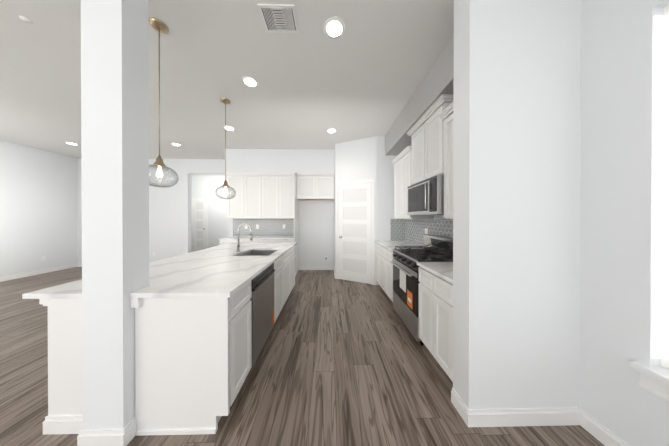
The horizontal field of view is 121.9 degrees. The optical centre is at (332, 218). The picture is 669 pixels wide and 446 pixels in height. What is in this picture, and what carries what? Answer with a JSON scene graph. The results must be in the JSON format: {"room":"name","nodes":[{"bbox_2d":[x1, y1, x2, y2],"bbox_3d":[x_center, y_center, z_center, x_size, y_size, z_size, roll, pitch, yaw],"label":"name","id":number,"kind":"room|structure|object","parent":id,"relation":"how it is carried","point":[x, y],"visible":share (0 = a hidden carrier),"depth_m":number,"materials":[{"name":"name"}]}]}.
{"room":"kitchen","nodes":[
{"label":"kitchen","id":0,"kind":"room"},
{"bbox_2d":[0,140,77,276],"bbox_3d":[-7.293,-0.164,1.020,0.240,3.080,8.750,0,0,-1],"label":"wall","id":1,"kind":"structure","parent":0,"point":[38,203],"depth_m":4.53,"materials":[{"name":"paint"}]},
{"bbox_2d":[0,264,75,281],"bbox_3d":[-7.165,1.324,0.968,0.014,0.105,8.630,0,0,-1],"label":"baseboard","id":2,"kind":"structure","parent":1,"relation":"attached to","point":[26,274],"depth_m":4.50,"materials":[{"name":"white wood"}]},
{"bbox_2d":[77,158,224,262],"bbox_3d":[-5.067,-0.180,5.374,4.600,3.080,0.120,0,0,-1],"label":"wall","id":3,"kind":"structure","parent":0,"point":[169,222],"depth_m":5.32,"materials":[{"name":"paint"}]},
{"bbox_2d":[41,224,427,260],"bbox_3d":[-2.870,0.630,4.110,8.710,0.965,2.488,0,0,-1],"label":"outlet plates","id":4,"kind":"object","parent":3,"relation":"attached to","point":[43,258],"visible":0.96,"depth_m":4.92,"materials":[{"name":"white plastic"}]},
{"bbox_2d":[191,175,191,251],"bbox_3d":[-5.620,-0.184,6.399,0.130,3.080,1.950,0,0,-1],"label":"wall","id":5,"kind":"structure","parent":0,"point":[191,213],"depth_m":7.34,"materials":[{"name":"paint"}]},
{"bbox_2d":[192,175,227,247],"bbox_3d":[-4.253,-0.188,7.458,2.900,3.080,0.120,0,0,-1],"label":"wall","id":6,"kind":"structure","parent":0,"point":[205,186],"depth_m":7.39,"materials":[{"name":"paint"}]},
{"bbox_2d":[192,198,207,251],"bbox_3d":[-5.261,0.257,7.342,0.624,2.192,0.079,0,0,-1],"label":"hall door","id":7,"kind":"structure","parent":6,"relation":"in","point":[199,223],"depth_m":7.37,"materials":[{"name":"white wood"}]},
{"bbox_2d":[0,0,453,175],"bbox_3d":[-2.793,-1.758,2.216,9.400,0.100,11.000,0,0,-1],"label":"ceiling","id":8,"kind":"structure","parent":0,"point":[363,75],"depth_m":2.15,"materials":[{"name":"paint"}]},
{"bbox_2d":[19,15,32,23],"bbox_3d":[-2.622,-1.698,1.589,0.064,0.016,0.064,0,0,-1],"label":"smoke detector","id":9,"kind":"object","parent":8,"relation":"attached to","point":[25,20],"visible":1,"depth_m":1.58,"materials":[{"name":"white plastic"}]},
{"bbox_2d":[149,18,178,187],"bbox_3d":[-1.528,-0.993,1.640,0.262,1.424,0.262,0,0,-1],"label":"pendant light","id":10,"kind":"object","parent":8,"relation":"hanging from","point":[158,25],"visible":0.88,"depth_m":1.64,"materials":[{"name":"clear glass"}]},
{"bbox_2d":[215,98,235,198],"bbox_3d":[-1.546,-0.997,2.690,0.262,1.424,0.262,0,0,-1],"label":"pendant light","id":11,"kind":"object","parent":8,"relation":"hanging from","point":[225,101],"visible":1,"depth_m":2.68,"materials":[{"name":"clear glass"}]},
{"bbox_2d":[223,126,234,130],"bbox_3d":[-1.955,-1.710,3.511,0.190,0.006,0.190,0,0,-10],"label":"recessed light","id":12,"kind":"object","parent":8,"relation":"in","point":[228,128],"depth_m":3.51,"materials":[{"name":"white"}]},
{"bbox_2d":[242,76,258,87],"bbox_3d":[-1.025,-1.705,2.316,0.190,0.006,0.190,0,0,-28],"label":"recessed light","id":13,"kind":"object","parent":8,"relation":"in","point":[249,81],"depth_m":2.30,"materials":[{"name":"white"}]},
{"bbox_2d":[257,4,298,32],"bbox_3d":[-0.452,-1.700,1.586,0.290,0.010,0.220,0,0,-1],"label":"ceiling vent","id":14,"kind":"object","parent":8,"relation":"in","point":[278,18],"visible":1,"depth_m":1.57,"materials":[{"name":"white plastic"}]},
{"bbox_2d":[226,149,334,173],"bbox_3d":[-1.291,-1.430,4.753,2.690,0.575,0.380,0,0,-1],"label":"soffit","id":15,"kind":"structure","parent":8,"relation":"attached to","point":[296,161],"depth_m":4.56,"materials":[{"name":"paint"}]},
{"bbox_2d":[327,128,336,132],"bbox_3d":[-0.016,-1.710,3.604,0.190,0.006,0.190,0,0,-10],"label":"recessed light","id":16,"kind":"object","parent":8,"relation":"in","point":[333,130],"depth_m":3.59,"materials":[{"name":"white"}]},
{"bbox_2d":[324,17,344,38],"bbox_3d":[0.017,-1.703,1.664,0.190,0.006,0.190,0,0,-10],"label":"recessed light","id":17,"kind":"object","parent":8,"relation":"in","point":[334,26],"depth_m":1.65,"materials":[{"name":"white"}]},
{"bbox_2d":[385,34,453,155],"bbox_3d":[1.311,-1.507,2.617,0.420,0.405,2.440,0,0,-1],"label":"soffit","id":18,"kind":"structure","parent":8,"relation":"attached to","point":[436,83],"depth_m":2.26,"materials":[{"name":"paint"}]},
{"bbox_2d":[228,200,333,265],"bbox_3d":[-1.295,-0.179,5.008,2.930,3.080,0.120,0,0,-1],"label":"wall","id":19,"kind":"structure","parent":0,"point":[316,232],"depth_m":4.96,"materials":[{"name":"paint"}]},
{"bbox_2d":[226,172,245,218],"bbox_3d":[-2.401,-0.556,4.748,0.431,1.088,0.340,0,0,-1],"label":"upper cabinet","id":20,"kind":"object","parent":19,"relation":"attached to","point":[236,206],"depth_m":4.58,"materials":[{"name":"white wood"}]},
{"bbox_2d":[246,172,261,218],"bbox_3d":[-1.974,-0.556,4.755,0.423,1.088,0.340,0,0,-1],"label":"upper cabinet","id":21,"kind":"object","parent":19,"relation":"attached to","point":[259,195],"depth_m":4.59,"materials":[{"name":"white wood"}]},
{"bbox_2d":[233,219,293,235],"bbox_3d":[-1.776,0.219,4.936,1.726,0.455,0.008,0,0,-1],"label":"backsplash","id":22,"kind":"structure","parent":19,"relation":"attached to","point":[270,227],"depth_m":4.93,"materials":[{"name":"tile"}]},
{"bbox_2d":[262,173,277,218],"bbox_3d":[-1.551,-0.556,4.762,0.423,1.088,0.340,0,0,-1],"label":"upper cabinet","id":23,"kind":"object","parent":19,"relation":"attached to","point":[269,181],"depth_m":4.60,"materials":[{"name":"white wood"}]},
{"bbox_2d":[278,173,297,218],"bbox_3d":[-1.124,-0.556,4.769,0.431,1.088,0.340,0,0,-1],"label":"upper cabinet","id":24,"kind":"object","parent":19,"relation":"attached to","point":[285,181],"depth_m":4.61,"materials":[{"name":"white wood"}]},
{"bbox_2d":[298,173,333,199],"bbox_3d":[-0.418,-0.801,4.780,0.936,0.598,0.340,0,0,-1],"label":"upper cabinet","id":25,"kind":"object","parent":19,"relation":"attached to","point":[311,186],"depth_m":4.62,"materials":[{"name":"white wood"}]},
{"bbox_2d":[300,266,333,269],"bbox_3d":[-0.419,1.309,4.958,0.940,0.105,0.020,0,0,-1],"label":"baseboard","id":26,"kind":"structure","parent":19,"relation":"attached to","point":[329,267],"depth_m":4.95,"materials":[{"name":"white wood"}]},
{"bbox_2d":[0,267,604,445],"bbox_3d":[-2.793,1.397,2.228,9.400,0.050,11.000,0,0,-1],"label":"floor","id":27,"kind":"structure","parent":0,"point":[339,362],"depth_m":1.53,"materials":[{"name":"brown wood"}]},
{"bbox_2d":[77,419,135,445],"bbox_3d":[-1.384,1.323,1.119,0.268,0.105,0.024,0,0,-1],"label":"baseboard","id":28,"kind":"structure","parent":27,"relation":"on","point":[111,437],"depth_m":1.11,"materials":[{"name":"white wood"}]},
{"bbox_2d":[81,0,148,429],"bbox_3d":[-1.385,-0.165,1.198,0.240,3.080,0.165,0,0,-1],"label":"column","id":29,"kind":"structure","parent":27,"relation":"on","point":[115,143],"depth_m":1.12,"materials":[{"name":"paint"}]},
{"bbox_2d":[26,246,294,435],"bbox_3d":[-1.285,0.929,2.357,1.179,0.884,2.389,0,0,-1],"label":"kitchen island","id":30,"kind":"object","parent":27,"relation":"on","point":[193,343],"depth_m":1.20,"materials":[{"name":"white wood"}]},
{"bbox_2d":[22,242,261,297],"bbox_3d":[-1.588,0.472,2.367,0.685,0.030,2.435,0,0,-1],"label":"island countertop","id":31,"kind":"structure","parent":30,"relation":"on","point":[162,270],"depth_m":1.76,"materials":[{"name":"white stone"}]},
{"bbox_2d":[138,242,296,297],"bbox_3d":[-0.956,0.472,2.378,0.580,0.030,2.435,0,0,-1],"label":"island countertop","id":32,"kind":"structure","parent":30,"relation":"on","point":[228,276],"depth_m":1.51,"materials":[{"name":"white stone"}]},
{"bbox_2d":[236,223,252,251],"bbox_3d":[-1.215,0.257,2.545,0.226,0.398,0.111,0,0,-1],"label":"faucet","id":33,"kind":"object","parent":32,"relation":"on","point":[238,238],"visible":1,"depth_m":2.56,"materials":[{"name":"silver metal"}]},
{"bbox_2d":[250,263,274,365],"bbox_3d":[-0.961,0.939,1.887,0.575,0.868,0.614,0,0,-1],"label":"dishwasher","id":34,"kind":"object","parent":30,"relation":"in","point":[262,300],"visible":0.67,"depth_m":1.78,"materials":[{"name":"grey metal"}]},
{"bbox_2d":[220,240,293,244],"bbox_3d":[-1.760,0.921,4.623,1.708,0.884,0.638,0,0,-1],"label":"base cabinet","id":35,"kind":"object","parent":27,"relation":"on","point":[222,242],"visible":0.19,"depth_m":4.31,"materials":[{"name":"white stone"}]},
{"bbox_2d":[218,236,293,239],"bbox_3d":[-1.771,0.464,4.614,1.726,0.030,0.653,0,0,-1],"label":"countertop","id":36,"kind":"structure","parent":35,"relation":"on","point":[262,238],"depth_m":4.30,"materials":[{"name":"stone"}]},
{"bbox_2d":[294,173,298,275],"bbox_3d":[-0.895,0.143,4.625,0.018,2.440,0.658,0,0,-1],"label":"panel","id":37,"kind":"object","parent":27,"relation":"on","point":[296,219],"visible":0.71,"depth_m":4.57,"materials":[{"name":"white wood"}]},
{"bbox_2d":[375,243,393,301],"bbox_3d":[1.198,0.926,3.309,0.618,0.884,1.066,0,0,-1],"label":"base cabinet","id":38,"kind":"object","parent":27,"relation":"on","point":[384,257],"visible":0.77,"depth_m":3.18,"materials":[{"name":"white wood"}]},
{"bbox_2d":[375,241,452,283],"bbox_3d":[1.203,0.471,2.623,0.631,0.030,2.436,0,0,-1],"label":"countertop","id":39,"kind":"structure","parent":38,"relation":"on","point":[444,270],"depth_m":1.87,"materials":[{"name":"stone"}]},
{"bbox_2d":[390,234,452,345],"bbox_3d":[1.169,0.796,2.383,0.652,1.149,0.776,0,0,-1],"label":"range","id":40,"kind":"object","parent":27,"relation":"on","point":[435,248],"visible":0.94,"depth_m":2.27,"materials":[{"name":"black metal"}]},
{"bbox_2d":[418,267,452,381],"bbox_3d":[1.226,0.931,1.699,0.618,0.884,0.586,0,0,-1],"label":"base cabinet","id":41,"kind":"object","parent":27,"relation":"on","point":[435,335],"visible":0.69,"depth_m":1.63,"materials":[{"name":"white wood"}]},
{"bbox_2d":[334,199,334,266],"bbox_3d":[0.116,-0.177,4.627,0.120,3.080,0.690,0,0,-1],"label":"wall","id":42,"kind":"structure","parent":0,"point":[334,232],"depth_m":4.86,"materials":[{"name":"paint"}]},
{"bbox_2d":[335,136,375,282],"bbox_3d":[0.511,-0.175,4.102,0.944,3.080,0.120,0,0,27],"label":"wall","id":43,"kind":"structure","parent":0,"point":[355,160],"depth_m":4.04,"materials":[{"name":"paint"}]},
{"bbox_2d":[336,179,374,284],"bbox_3d":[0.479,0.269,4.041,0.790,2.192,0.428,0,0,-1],"label":"pantry door","id":44,"kind":"structure","parent":43,"relation":"in","point":[355,231],"depth_m":4.03,"materials":[{"name":"white wood"}]},
{"bbox_2d":[376,136,395,284],"bbox_3d":[1.201,-0.175,3.900,0.595,3.080,0.120,0,0,-1],"label":"wall","id":45,"kind":"structure","parent":0,"point":[384,190],"depth_m":3.84,"materials":[{"name":"paint"}]},
{"bbox_2d":[433,215,444,218],"bbox_3d":[1.639,-0.172,3.303,0.260,3.080,3.790,0,0,-1],"label":"wall","id":46,"kind":"structure","parent":0,"point":[438,216],"depth_m":2.67,"materials":[{"name":"paint"}]},
{"bbox_2d":[393,150,432,217],"bbox_3d":[1.332,-0.530,3.132,0.340,1.048,0.718,0,0,-1],"label":"upper cabinet","id":47,"kind":"object","parent":46,"relation":"attached to","point":[401,164],"depth_m":3.14,"materials":[{"name":"white wood"}]},
{"bbox_2d":[391,219,452,245],"bbox_3d":[1.370,0.228,2.625,0.299,0.455,2.437,0,0,-1],"label":"backsplash","id":48,"kind":"structure","parent":46,"relation":"attached to","point":[411,230],"depth_m":3.24,"materials":[{"name":"tile"}]},
{"bbox_2d":[408,98,453,185],"bbox_3d":[1.345,-0.877,2.379,0.340,0.768,0.782,0,0,-1],"label":"upper cabinet","id":49,"kind":"object","parent":46,"relation":"attached to","point":[427,153],"depth_m":2.31,"materials":[{"name":"white wood"}]},
{"bbox_2d":[407,174,443,214],"bbox_3d":[1.294,-0.267,2.381,0.437,0.425,0.772,0,0,-1],"label":"microwave","id":50,"kind":"object","parent":49,"relation":"attached to","point":[425,197],"visible":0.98,"depth_m":2.19,"materials":[{"name":"silver metal"}]},
{"bbox_2d":[440,106,452,218],"bbox_3d":[1.356,-0.539,1.696,0.340,1.078,0.586,0,0,-1],"label":"upper cabinet","id":51,"kind":"object","parent":46,"relation":"attached to","point":[446,123],"depth_m":1.91,"materials":[{"name":"white wood"}]},
{"bbox_2d":[453,0,580,408],"bbox_3d":[1.355,-0.165,1.323,0.895,3.080,0.160,0,0,-1],"label":"wall","id":52,"kind":"structure","parent":0,"point":[516,190],"depth_m":1.24,"materials":[{"name":"paint"}]},
{"bbox_2d":[460,403,579,426],"bbox_3d":[1.269,1.323,1.240,0.749,0.105,0.014,0,0,-1],"label":"baseboard","id":53,"kind":"structure","parent":52,"relation":"attached to","point":[517,416],"depth_m":1.24,"materials":[{"name":"white wood"}]},
{"bbox_2d":[579,0,668,445],"bbox_3d":[1.772,-0.157,-0.976,0.140,3.080,4.450,0,0,-1],"label":"wall","id":54,"kind":"structure","parent":0,"point":[621,168],"depth_m":1.07,"materials":[{"name":"paint"}]},
{"bbox_2d":[580,408,629,445],"bbox_3d":[1.695,1.331,-0.972,0.014,0.105,4.450,0,0,-1],"label":"baseboard","id":55,"kind":"structure","parent":54,"relation":"attached to","point":[592,426],"depth_m":1.15,"materials":[{"name":"white wood"}]},
{"bbox_2d":[630,5,668,401],"bbox_3d":[1.728,-0.100,-0.288,0.175,1.999,2.596,0,0,-1],"label":"window","id":56,"kind":"structure","parent":54,"relation":"in","point":[654,380],"depth_m":0.96,"materials":[{"name":"white"}]}
]}

